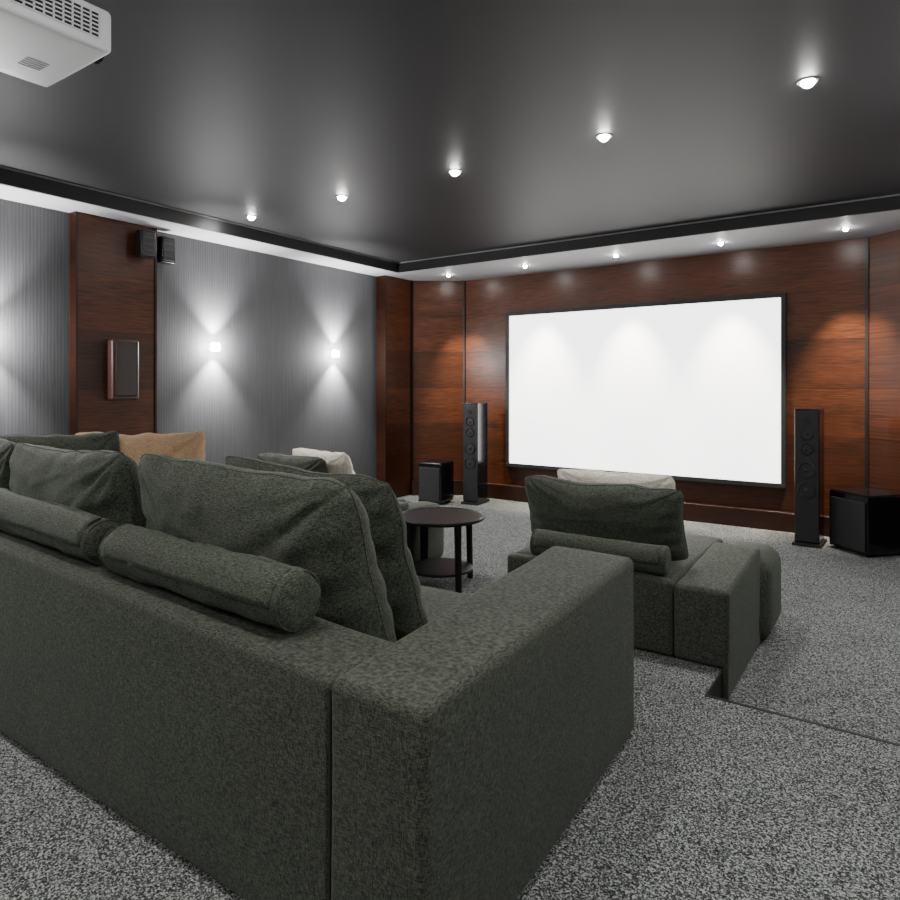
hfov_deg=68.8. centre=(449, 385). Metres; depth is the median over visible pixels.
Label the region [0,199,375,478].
wall
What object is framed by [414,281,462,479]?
wall
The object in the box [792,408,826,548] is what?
tower speaker
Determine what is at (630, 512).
throw pillow
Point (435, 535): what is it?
lounge sofa
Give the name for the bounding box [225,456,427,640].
throw pillow
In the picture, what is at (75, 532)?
bolster pillow
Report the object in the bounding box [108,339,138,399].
wall speaker
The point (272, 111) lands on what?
ceiling
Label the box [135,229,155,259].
speaker
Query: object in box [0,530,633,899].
sectional sofa
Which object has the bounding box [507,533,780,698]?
lounge sofa
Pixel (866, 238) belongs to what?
trim
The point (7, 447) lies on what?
throw pillow
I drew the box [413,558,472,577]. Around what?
shelf
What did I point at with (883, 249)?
wall
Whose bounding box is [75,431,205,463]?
throw pillow
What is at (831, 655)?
floor
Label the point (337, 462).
throw pillow
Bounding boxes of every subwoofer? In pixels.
[418,459,453,504]
[829,487,899,557]
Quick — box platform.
[0,647,899,899]
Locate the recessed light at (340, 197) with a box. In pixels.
[336,195,347,200]
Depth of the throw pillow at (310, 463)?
5.40 m
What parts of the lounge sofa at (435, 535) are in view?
arm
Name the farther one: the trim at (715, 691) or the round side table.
the round side table
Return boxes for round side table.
[402,507,484,592]
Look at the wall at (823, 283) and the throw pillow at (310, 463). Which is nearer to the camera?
the throw pillow at (310, 463)
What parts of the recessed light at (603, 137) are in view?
bulb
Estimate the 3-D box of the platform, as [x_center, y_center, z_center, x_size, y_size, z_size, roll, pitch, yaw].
[-2.053,1.525,2.042,6.600,0.150,6.220,0,0,35]
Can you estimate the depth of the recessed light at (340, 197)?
5.79 m
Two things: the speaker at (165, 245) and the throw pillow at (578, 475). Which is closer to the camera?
the throw pillow at (578, 475)
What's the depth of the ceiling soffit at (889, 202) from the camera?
6.83 m
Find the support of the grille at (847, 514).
attached to the subwoofer at (865, 520)
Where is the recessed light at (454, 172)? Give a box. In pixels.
[448,169,461,175]
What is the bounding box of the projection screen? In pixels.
[506,292,786,488]
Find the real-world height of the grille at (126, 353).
0.490 m
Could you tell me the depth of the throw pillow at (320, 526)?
2.11 m
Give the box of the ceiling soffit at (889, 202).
[398,195,899,272]
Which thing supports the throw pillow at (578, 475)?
on the lounge sofa at (714, 606)
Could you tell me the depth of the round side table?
5.25 m
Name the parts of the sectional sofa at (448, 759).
backrest, arm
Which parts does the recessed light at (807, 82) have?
bulb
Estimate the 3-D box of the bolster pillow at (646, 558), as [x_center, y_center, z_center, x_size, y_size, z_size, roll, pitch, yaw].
[0.860,0.962,3.833,0.822,0.169,0.168,0,0,35]
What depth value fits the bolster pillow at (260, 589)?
1.99 m
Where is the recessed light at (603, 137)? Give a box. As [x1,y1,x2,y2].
[596,133,611,141]
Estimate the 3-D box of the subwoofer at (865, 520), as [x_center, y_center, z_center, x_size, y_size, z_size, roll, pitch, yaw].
[4.038,1.311,6.368,0.466,0.578,0.470,0,0,-12]
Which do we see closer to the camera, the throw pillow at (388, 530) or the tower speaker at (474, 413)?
the throw pillow at (388, 530)
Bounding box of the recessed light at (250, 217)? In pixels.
[246,215,256,219]
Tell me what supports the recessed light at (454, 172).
in the ceiling at (272, 111)
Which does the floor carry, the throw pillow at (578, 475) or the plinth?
the plinth
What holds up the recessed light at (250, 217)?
in the ceiling at (272, 111)
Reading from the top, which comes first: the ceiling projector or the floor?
the ceiling projector
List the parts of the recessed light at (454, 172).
bulb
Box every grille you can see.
[116,343,136,395]
[143,231,154,255]
[163,238,174,261]
[419,467,439,501]
[829,496,865,552]
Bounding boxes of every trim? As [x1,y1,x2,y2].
[0,166,899,272]
[412,237,867,486]
[705,668,899,745]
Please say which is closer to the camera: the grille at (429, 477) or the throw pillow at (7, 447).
the throw pillow at (7, 447)
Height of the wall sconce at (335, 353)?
0.090 m
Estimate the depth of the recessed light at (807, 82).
3.59 m
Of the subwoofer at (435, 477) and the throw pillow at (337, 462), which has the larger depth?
the subwoofer at (435, 477)
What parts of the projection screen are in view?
frame, frame, frame, frame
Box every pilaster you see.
[70,211,156,434]
[376,275,411,497]
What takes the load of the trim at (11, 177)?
attached to the ceiling at (871, 224)
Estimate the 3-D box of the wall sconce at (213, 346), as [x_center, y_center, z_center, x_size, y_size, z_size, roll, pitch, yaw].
[-2.532,-0.420,7.081,0.075,0.090,0.090,0,0,35]
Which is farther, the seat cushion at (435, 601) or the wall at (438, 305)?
the wall at (438, 305)
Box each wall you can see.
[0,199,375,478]
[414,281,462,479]
[466,238,864,515]
[868,230,899,492]
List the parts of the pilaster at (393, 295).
panel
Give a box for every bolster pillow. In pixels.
[0,488,122,564]
[99,524,320,631]
[530,529,670,575]
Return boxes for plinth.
[487,482,828,536]
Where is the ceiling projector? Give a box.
[0,0,110,86]
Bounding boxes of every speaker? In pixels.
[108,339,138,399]
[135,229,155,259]
[157,236,174,264]
[461,402,489,504]
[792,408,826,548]
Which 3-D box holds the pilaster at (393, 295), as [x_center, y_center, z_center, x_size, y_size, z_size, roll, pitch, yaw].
[-0.801,0.025,9.495,0.172,3.150,0.600,0,0,35]
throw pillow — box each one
[0,431,119,451]
[0,438,15,490]
[9,443,145,527]
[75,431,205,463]
[138,454,396,642]
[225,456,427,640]
[256,453,328,473]
[293,448,354,473]
[525,475,688,560]
[557,469,674,488]
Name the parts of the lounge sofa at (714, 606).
seat, arm, seat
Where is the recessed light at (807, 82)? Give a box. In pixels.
[797,77,818,87]
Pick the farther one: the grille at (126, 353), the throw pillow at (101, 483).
the grille at (126, 353)
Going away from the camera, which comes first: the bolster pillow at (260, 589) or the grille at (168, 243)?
the bolster pillow at (260, 589)
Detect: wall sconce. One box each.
[210,343,219,350]
[331,350,338,356]
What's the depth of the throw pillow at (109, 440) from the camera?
3.92 m
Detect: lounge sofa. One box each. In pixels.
[397,498,443,561]
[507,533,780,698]
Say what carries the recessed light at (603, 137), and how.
in the ceiling at (272, 111)
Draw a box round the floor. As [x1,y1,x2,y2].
[398,495,899,743]
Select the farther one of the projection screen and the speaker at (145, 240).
the projection screen
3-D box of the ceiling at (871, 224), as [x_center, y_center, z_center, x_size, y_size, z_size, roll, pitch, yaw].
[-0.775,-1.613,3.888,6.600,0.125,10.710,0,0,35]
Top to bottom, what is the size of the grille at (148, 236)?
0.220 m
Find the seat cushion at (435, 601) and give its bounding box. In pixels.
[420,585,470,621]
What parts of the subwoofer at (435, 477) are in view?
plate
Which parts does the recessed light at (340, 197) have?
bulb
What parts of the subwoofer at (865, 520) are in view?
plate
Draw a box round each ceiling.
[0,0,899,262]
[0,184,899,280]
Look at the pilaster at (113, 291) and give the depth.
6.06 m

